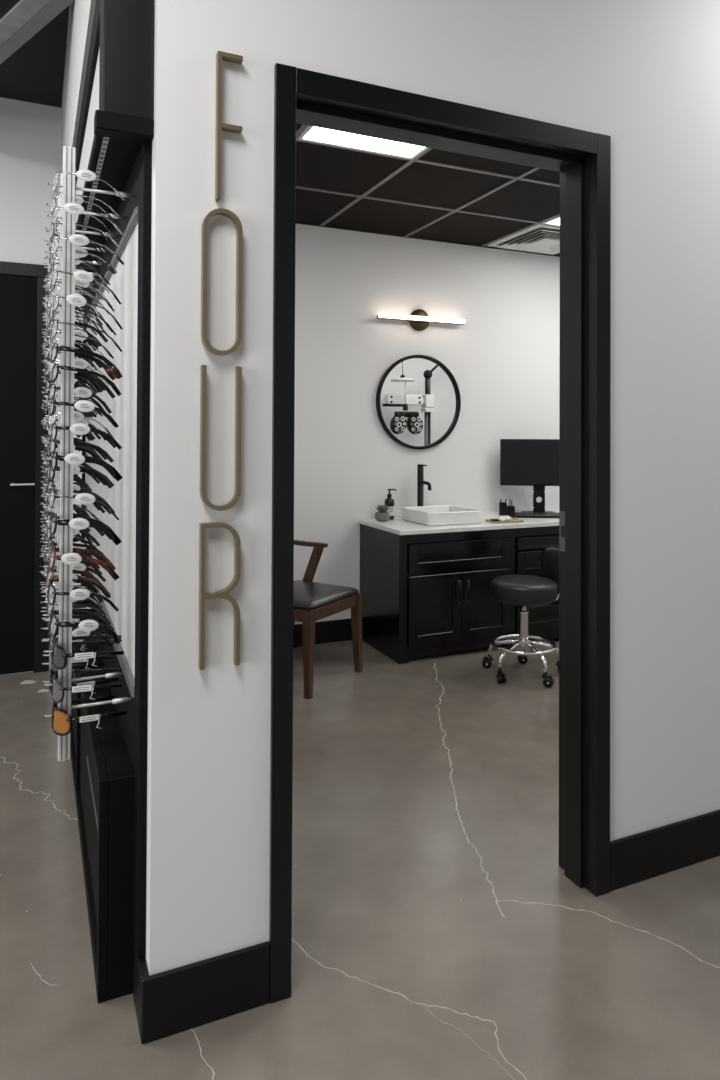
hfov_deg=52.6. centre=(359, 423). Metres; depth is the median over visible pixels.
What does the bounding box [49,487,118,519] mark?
eyeglasses
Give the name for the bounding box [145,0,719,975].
wall
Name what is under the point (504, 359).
wall
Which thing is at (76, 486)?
eyeglasses
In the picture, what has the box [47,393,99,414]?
eyeglasses
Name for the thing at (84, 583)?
eyeglasses
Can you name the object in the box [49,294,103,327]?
eyeglasses
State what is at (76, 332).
eyeglasses
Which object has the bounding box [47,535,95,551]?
eyeglasses
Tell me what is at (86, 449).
eyeglasses
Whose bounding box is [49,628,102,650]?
eyeglasses
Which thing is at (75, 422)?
eyeglasses
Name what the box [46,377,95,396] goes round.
eyeglasses
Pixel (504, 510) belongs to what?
pen holder
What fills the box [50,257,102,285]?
eyeglasses
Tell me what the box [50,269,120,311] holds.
eyeglasses
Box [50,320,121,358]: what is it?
eyeglasses
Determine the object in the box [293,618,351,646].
baseboard
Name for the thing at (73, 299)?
eyeglasses
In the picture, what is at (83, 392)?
eyeglasses
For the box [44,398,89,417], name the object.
eyeglasses
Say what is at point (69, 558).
eyeglasses
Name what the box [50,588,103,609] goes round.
eyeglasses
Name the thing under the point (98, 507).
eyeglasses
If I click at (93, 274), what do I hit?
rod
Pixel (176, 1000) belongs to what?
baseboard
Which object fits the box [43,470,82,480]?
eyeglasses
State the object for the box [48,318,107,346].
eyeglasses
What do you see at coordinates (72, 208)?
eyeglasses
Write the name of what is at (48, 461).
eyeglasses
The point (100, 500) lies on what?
eyeglasses
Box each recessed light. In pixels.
[297,126,427,159]
[542,216,559,225]
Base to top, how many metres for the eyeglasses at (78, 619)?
0.056 m
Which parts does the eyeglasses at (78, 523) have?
rim frame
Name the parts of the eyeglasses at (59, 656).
rim frame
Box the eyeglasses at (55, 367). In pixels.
[51,363,120,398]
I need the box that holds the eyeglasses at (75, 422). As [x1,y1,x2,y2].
[48,418,105,440]
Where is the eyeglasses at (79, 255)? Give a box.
[50,247,114,284]
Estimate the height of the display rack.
1.482 m
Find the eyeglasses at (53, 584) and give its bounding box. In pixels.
[46,584,103,610]
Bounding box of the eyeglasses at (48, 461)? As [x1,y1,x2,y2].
[47,459,91,467]
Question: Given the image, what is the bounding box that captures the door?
[0,261,51,674]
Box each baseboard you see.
[133,938,148,1038]
[141,941,269,1043]
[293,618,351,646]
[610,810,719,890]
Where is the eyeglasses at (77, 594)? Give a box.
[47,578,118,611]
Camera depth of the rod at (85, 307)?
3.43 m
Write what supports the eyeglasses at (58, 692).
on the display rack
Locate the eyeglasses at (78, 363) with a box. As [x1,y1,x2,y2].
[49,358,108,385]
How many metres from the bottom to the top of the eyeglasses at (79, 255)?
0.067 m
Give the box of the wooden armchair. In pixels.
[293,540,361,698]
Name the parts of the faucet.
spout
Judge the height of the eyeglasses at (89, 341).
0.078 m
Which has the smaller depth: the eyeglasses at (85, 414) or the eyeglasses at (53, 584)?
the eyeglasses at (53, 584)
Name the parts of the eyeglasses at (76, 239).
rim frame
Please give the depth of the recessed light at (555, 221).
4.54 m
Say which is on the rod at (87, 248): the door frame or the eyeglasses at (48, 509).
the eyeglasses at (48, 509)
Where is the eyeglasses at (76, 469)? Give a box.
[49,463,113,488]
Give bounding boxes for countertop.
[358,509,558,534]
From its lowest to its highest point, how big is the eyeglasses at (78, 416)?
0.079 m
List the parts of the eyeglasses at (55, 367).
rim frame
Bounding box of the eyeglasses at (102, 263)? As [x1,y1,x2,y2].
[49,245,108,276]
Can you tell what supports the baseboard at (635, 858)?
attached to the wall at (644, 75)
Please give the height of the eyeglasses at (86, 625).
0.081 m
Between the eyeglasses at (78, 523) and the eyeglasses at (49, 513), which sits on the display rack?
the eyeglasses at (78, 523)
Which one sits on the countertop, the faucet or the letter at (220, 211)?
the faucet
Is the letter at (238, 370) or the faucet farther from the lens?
the faucet
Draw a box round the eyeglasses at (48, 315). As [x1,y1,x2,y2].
[47,315,96,334]
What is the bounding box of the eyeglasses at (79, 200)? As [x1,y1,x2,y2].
[51,196,115,232]
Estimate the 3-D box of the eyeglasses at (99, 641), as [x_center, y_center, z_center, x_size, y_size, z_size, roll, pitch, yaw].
[-0.743,0.621,1.955,0.162,0.056,0.149,0,0,-17]
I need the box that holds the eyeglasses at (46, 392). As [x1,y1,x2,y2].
[44,384,88,400]
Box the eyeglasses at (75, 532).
[46,524,99,545]
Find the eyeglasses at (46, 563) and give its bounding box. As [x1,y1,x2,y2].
[44,561,89,572]
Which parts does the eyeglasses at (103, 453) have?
rim frame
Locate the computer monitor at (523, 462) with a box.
[500,439,558,512]
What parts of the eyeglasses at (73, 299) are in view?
rim frame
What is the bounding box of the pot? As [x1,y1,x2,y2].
[375,512,389,521]
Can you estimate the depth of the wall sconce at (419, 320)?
4.93 m
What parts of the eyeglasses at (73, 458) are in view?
rim frame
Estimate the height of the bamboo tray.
0.012 m
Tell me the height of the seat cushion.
0.052 m
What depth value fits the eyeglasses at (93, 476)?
2.13 m
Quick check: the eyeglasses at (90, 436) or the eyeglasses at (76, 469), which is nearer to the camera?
the eyeglasses at (76, 469)
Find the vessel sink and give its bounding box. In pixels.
[402,505,481,525]
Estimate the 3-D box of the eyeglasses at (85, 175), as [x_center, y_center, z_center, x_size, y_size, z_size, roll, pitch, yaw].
[-0.666,-0.564,1.785,0.160,0.066,0.148,1,-1,-23]
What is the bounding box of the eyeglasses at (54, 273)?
[48,273,98,300]
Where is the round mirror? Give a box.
[376,355,460,448]
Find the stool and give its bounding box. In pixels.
[482,546,558,687]
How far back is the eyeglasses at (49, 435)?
2.34 m
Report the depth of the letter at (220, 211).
1.68 m
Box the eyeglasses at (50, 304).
[49,304,102,328]
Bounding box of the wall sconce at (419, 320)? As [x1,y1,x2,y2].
[377,309,464,330]
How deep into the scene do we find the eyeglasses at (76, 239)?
1.73 m
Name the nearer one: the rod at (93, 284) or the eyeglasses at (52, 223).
the eyeglasses at (52, 223)
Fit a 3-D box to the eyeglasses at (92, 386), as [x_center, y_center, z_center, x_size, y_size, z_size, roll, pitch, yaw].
[-0.923,-0.135,2.350,0.157,0.076,0.146,1,-1,-24]
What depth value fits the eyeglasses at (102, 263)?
2.14 m
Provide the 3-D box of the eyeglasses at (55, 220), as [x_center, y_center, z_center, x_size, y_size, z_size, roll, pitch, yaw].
[-0.834,-0.556,2.169,0.161,0.057,0.145,1,-3,-27]
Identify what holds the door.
in the wall at (30, 133)
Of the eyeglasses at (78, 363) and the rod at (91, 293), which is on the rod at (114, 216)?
the eyeglasses at (78, 363)
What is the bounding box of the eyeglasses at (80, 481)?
[45,473,91,490]
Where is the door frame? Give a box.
[269,63,610,1003]
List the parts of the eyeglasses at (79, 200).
rim frame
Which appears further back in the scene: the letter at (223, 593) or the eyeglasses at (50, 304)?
the eyeglasses at (50, 304)
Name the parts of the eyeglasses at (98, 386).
rim frame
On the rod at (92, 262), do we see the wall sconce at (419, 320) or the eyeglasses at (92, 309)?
the eyeglasses at (92, 309)
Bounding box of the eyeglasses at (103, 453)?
[49,437,113,462]
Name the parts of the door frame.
strike plate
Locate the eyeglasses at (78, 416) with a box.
[48,411,113,439]
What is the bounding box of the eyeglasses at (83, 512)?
[44,500,90,517]
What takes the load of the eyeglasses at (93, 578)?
on the rod at (114, 216)
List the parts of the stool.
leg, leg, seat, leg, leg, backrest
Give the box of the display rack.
[42,146,134,760]
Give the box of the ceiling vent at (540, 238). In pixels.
[487,224,559,254]
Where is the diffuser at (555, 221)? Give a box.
[548,218,559,224]
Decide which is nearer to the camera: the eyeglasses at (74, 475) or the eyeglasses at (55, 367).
the eyeglasses at (55, 367)
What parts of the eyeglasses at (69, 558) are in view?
rim frame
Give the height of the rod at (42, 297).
1.482 m
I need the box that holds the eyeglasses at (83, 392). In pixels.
[48,384,111,413]
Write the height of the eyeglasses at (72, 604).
0.056 m
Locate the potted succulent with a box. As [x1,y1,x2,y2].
[375,504,389,521]
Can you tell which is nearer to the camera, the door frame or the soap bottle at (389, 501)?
the door frame
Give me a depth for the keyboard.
4.88 m
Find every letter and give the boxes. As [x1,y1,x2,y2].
[198,522,240,669]
[200,365,241,510]
[201,208,242,355]
[215,51,242,201]
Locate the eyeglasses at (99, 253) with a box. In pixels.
[49,236,102,263]
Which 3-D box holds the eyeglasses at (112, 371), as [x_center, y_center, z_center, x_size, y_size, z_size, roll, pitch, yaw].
[-0.671,-0.149,1.783,0.161,0.087,0.147,1,-1,-24]
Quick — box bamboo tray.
[485,518,523,522]
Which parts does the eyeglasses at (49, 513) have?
rim frame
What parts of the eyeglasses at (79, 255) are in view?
rim frame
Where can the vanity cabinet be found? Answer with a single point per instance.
(423, 594)
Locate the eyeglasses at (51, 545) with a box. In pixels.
[48,541,105,560]
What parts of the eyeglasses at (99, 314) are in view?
rim frame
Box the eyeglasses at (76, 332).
[49,330,110,356]
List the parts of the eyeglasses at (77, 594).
rim frame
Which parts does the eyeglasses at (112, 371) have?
rim frame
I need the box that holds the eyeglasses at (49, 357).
[48,346,101,370]
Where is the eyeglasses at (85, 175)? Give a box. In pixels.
[53,170,124,216]
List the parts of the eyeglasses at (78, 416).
rim frame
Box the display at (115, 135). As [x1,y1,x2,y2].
[71,0,154,1002]
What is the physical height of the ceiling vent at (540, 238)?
0.026 m
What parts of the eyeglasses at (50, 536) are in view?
rim frame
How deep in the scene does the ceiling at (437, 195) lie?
4.05 m
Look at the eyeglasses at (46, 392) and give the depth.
2.87 m
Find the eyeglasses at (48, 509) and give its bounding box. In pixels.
[46,503,99,520]
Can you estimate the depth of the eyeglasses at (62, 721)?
1.72 m
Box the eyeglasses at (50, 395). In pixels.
[49,395,102,415]
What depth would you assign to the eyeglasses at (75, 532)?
2.30 m
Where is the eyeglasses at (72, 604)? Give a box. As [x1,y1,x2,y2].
[49,604,105,624]
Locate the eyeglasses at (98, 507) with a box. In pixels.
[47,488,104,512]
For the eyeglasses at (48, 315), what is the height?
0.067 m
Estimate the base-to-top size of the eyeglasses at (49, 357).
0.068 m
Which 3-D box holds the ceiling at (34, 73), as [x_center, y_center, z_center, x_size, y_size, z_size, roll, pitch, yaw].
[0.467,-1.880,0.882,8.740,0.100,8.070,1,-1,-24]
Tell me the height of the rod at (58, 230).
1.482 m
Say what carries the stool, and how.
on the floor
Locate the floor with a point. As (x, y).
(440, 932)
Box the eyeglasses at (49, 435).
[46,435,95,451]
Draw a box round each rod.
[39,297,89,582]
[39,302,86,571]
[40,233,104,628]
[40,260,96,602]
[40,263,97,611]
[40,286,92,589]
[41,198,117,664]
[41,222,109,641]
[42,173,125,682]
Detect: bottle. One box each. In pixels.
[384,489,395,519]
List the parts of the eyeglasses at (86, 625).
rim frame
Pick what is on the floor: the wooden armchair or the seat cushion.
the wooden armchair
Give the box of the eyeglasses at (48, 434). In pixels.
[45,434,88,446]
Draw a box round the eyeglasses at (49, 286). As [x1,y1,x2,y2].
[49,286,102,304]
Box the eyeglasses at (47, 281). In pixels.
[47,281,90,302]
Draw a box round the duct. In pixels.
[0,0,74,63]
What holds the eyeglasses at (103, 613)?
on the rod at (114, 216)
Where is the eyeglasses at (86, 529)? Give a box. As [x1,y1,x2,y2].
[43,510,90,531]
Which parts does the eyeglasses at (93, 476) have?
rim frame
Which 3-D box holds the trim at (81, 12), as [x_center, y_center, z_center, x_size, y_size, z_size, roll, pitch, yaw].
[-1.117,-1.441,2.980,0.123,0.748,2.640,1,-1,-24]
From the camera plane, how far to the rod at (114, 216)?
1.94 m
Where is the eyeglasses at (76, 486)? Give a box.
[46,479,98,499]
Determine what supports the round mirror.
attached to the wall at (504, 359)
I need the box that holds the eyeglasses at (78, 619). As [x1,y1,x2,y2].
[47,609,94,627]
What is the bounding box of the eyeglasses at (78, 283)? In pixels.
[50,278,112,314]
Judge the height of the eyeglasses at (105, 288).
0.059 m
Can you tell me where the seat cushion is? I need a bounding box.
[293,580,358,609]
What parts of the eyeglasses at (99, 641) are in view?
rim frame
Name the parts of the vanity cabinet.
door, handle, drawer, handle, door, drawer, drawer, drawer, drawer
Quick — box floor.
[0,637,719,1079]
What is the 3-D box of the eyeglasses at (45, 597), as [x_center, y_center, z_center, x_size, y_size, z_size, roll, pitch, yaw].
[-1.172,0.712,2.909,0.162,0.059,0.149,1,-1,-31]
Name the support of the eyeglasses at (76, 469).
on the rod at (114, 216)
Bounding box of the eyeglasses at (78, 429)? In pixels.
[51,423,121,449]
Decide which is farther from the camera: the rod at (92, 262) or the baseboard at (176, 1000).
the rod at (92, 262)
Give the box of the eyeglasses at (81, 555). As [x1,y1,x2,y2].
[45,545,99,568]
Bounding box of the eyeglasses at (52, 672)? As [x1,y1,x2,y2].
[49,663,118,693]
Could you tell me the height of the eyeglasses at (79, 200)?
0.065 m
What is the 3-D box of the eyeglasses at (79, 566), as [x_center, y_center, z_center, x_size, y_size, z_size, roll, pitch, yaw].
[-0.840,0.435,2.156,0.158,0.067,0.149,1,-1,-24]
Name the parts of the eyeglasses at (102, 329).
rim frame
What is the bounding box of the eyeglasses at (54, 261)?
[48,261,90,285]
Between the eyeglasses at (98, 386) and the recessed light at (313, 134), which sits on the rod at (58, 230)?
the eyeglasses at (98, 386)
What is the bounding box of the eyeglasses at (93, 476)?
[46,464,104,484]
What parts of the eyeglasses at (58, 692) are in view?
rim frame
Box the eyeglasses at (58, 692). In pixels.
[52,668,121,702]
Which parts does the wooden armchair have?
leg, armrest, seat frame, leg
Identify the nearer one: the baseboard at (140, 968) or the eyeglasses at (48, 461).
the baseboard at (140, 968)
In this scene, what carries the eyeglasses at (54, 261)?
on the rod at (93, 274)
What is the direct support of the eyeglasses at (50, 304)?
on the rod at (87, 248)
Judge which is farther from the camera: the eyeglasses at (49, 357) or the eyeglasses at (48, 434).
the eyeglasses at (48, 434)
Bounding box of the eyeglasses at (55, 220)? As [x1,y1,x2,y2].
[52,220,104,253]
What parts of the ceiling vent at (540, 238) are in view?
plate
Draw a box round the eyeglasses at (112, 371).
[50,343,122,380]
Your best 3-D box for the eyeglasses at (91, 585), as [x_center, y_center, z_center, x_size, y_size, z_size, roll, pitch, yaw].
[-0.926,0.502,2.340,0.155,0.079,0.149,1,-1,-25]
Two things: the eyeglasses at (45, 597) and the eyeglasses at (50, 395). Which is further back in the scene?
the eyeglasses at (45, 597)
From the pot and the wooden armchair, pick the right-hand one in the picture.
the pot
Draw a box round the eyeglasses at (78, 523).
[50,513,121,545]
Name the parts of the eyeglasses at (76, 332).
rim frame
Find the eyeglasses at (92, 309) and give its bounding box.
[47,294,96,318]
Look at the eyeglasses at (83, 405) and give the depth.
1.71 m
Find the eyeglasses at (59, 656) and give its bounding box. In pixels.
[52,635,123,669]
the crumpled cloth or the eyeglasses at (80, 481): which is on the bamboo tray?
the crumpled cloth
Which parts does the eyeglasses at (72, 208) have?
rim frame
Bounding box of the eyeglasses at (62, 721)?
[51,696,126,735]
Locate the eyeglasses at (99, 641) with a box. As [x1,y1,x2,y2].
[51,640,115,671]
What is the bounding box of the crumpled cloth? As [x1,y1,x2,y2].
[498,516,511,520]
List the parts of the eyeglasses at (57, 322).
rim frame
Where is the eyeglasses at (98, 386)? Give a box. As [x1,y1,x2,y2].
[49,367,105,392]
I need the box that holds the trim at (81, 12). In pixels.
[61,0,95,171]
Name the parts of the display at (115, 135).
door panel, trim, sign panel, door panel, frame, panel moulding, panel moulding, panel, trim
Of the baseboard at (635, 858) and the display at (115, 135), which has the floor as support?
the display at (115, 135)
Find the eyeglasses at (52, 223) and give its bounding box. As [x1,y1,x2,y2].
[50,222,113,256]
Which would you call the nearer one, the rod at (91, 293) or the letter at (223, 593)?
the letter at (223, 593)
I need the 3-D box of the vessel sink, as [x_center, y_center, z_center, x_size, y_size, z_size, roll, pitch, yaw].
[0.518,0.587,4.650,0.387,0.081,0.380,1,-1,-24]
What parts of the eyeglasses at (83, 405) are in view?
rim frame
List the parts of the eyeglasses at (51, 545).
rim frame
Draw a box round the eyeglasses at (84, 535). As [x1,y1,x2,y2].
[43,520,92,542]
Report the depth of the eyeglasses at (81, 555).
2.30 m
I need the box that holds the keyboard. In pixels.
[509,512,558,517]
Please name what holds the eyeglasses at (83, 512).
on the rod at (92, 262)
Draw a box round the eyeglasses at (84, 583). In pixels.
[72,582,94,598]
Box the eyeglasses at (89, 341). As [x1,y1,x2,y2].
[46,323,98,350]
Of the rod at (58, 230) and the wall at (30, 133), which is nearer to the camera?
the rod at (58, 230)
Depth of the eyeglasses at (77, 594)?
1.73 m
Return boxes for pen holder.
[499,498,514,515]
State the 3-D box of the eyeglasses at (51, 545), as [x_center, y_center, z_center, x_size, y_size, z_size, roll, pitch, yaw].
[-0.757,0.355,1.966,0.157,0.075,0.146,0,-1,-21]
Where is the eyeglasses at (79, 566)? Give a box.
[48,560,105,581]
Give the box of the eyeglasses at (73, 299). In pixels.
[52,294,122,334]
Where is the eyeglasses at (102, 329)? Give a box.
[49,304,111,336]
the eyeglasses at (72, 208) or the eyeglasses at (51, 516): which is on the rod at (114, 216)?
the eyeglasses at (51, 516)
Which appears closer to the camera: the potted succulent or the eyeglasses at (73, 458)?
the eyeglasses at (73, 458)
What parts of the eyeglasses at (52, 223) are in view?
rim frame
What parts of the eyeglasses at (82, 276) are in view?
rim frame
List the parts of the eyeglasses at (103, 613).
rim frame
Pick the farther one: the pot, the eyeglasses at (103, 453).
the pot
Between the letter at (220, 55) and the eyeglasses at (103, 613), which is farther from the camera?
the eyeglasses at (103, 613)
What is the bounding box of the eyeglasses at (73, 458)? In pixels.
[51,451,122,481]
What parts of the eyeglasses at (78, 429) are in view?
rim frame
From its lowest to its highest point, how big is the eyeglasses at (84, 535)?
0.080 m
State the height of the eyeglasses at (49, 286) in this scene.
0.060 m
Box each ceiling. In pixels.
[0,0,69,107]
[296,123,559,256]
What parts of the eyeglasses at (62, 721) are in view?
rim frame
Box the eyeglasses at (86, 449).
[47,440,102,466]
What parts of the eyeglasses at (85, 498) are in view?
rim frame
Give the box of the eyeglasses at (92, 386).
[48,372,99,393]
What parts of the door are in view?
handle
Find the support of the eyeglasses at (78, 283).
on the rod at (114, 216)
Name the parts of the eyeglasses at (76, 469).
rim frame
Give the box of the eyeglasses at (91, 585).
[50,573,98,592]
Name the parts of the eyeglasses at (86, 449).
rim frame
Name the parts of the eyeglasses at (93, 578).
rim frame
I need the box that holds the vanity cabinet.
[359,524,558,663]
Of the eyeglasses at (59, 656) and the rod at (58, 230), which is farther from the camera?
the rod at (58, 230)
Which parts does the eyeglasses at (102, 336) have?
rim frame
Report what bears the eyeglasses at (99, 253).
on the rod at (87, 248)
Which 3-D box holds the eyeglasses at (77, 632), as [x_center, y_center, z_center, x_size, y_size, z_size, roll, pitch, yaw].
[-0.746,0.560,1.962,0.159,0.063,0.149,0,-1,-18]
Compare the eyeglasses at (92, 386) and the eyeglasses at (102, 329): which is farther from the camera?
the eyeglasses at (92, 386)
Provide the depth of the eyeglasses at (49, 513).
2.13 m
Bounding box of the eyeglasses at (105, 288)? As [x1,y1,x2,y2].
[50,269,109,299]
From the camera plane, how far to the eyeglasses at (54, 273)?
2.52 m
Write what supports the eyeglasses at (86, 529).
on the rod at (93, 274)
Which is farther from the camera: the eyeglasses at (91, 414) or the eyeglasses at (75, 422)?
the eyeglasses at (91, 414)
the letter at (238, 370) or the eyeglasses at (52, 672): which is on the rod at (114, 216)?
the eyeglasses at (52, 672)
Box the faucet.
[417,464,431,505]
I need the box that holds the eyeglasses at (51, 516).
[49,516,110,539]
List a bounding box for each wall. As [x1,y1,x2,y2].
[0,97,82,675]
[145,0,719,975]
[294,224,559,623]
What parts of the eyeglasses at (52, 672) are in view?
rim frame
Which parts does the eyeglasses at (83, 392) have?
rim frame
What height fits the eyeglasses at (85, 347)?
0.082 m
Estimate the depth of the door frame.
2.14 m
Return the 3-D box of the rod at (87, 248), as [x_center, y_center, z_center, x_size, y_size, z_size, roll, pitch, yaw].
[-0.913,0.075,2.348,0.203,1.482,0.024,1,-1,-24]
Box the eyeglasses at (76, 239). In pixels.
[52,234,123,273]
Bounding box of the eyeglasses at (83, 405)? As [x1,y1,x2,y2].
[49,398,118,427]
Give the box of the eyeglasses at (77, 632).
[51,616,114,646]
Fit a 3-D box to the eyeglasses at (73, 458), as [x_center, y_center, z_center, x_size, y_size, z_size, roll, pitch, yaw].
[-0.668,0.104,1.778,0.161,0.073,0.149,1,-1,-22]
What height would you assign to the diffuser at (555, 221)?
0.004 m
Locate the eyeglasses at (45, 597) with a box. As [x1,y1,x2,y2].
[45,597,87,610]
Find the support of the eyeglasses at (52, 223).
on the rod at (114, 216)
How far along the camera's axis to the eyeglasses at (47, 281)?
2.75 m
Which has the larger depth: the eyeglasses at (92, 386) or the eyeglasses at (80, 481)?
the eyeglasses at (80, 481)
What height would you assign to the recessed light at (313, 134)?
0.010 m
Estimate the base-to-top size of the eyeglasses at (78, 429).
0.064 m
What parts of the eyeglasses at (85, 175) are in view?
rim frame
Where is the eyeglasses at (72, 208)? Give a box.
[54,203,123,247]
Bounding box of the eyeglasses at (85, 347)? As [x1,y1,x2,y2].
[46,338,92,361]
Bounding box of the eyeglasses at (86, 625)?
[48,609,121,643]
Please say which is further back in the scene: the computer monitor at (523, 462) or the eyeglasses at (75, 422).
the computer monitor at (523, 462)
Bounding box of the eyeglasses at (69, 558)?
[49,546,118,579]
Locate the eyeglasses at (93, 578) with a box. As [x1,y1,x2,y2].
[45,567,110,597]
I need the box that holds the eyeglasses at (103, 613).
[47,593,110,623]
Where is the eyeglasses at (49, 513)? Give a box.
[46,511,104,535]
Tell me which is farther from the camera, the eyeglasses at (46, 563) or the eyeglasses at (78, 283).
the eyeglasses at (46, 563)
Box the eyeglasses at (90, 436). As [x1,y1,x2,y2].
[45,419,95,440]
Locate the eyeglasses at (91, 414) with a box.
[47,400,96,417]
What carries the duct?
attached to the ceiling at (34, 73)
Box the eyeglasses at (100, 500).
[50,489,111,513]
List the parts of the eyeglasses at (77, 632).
rim frame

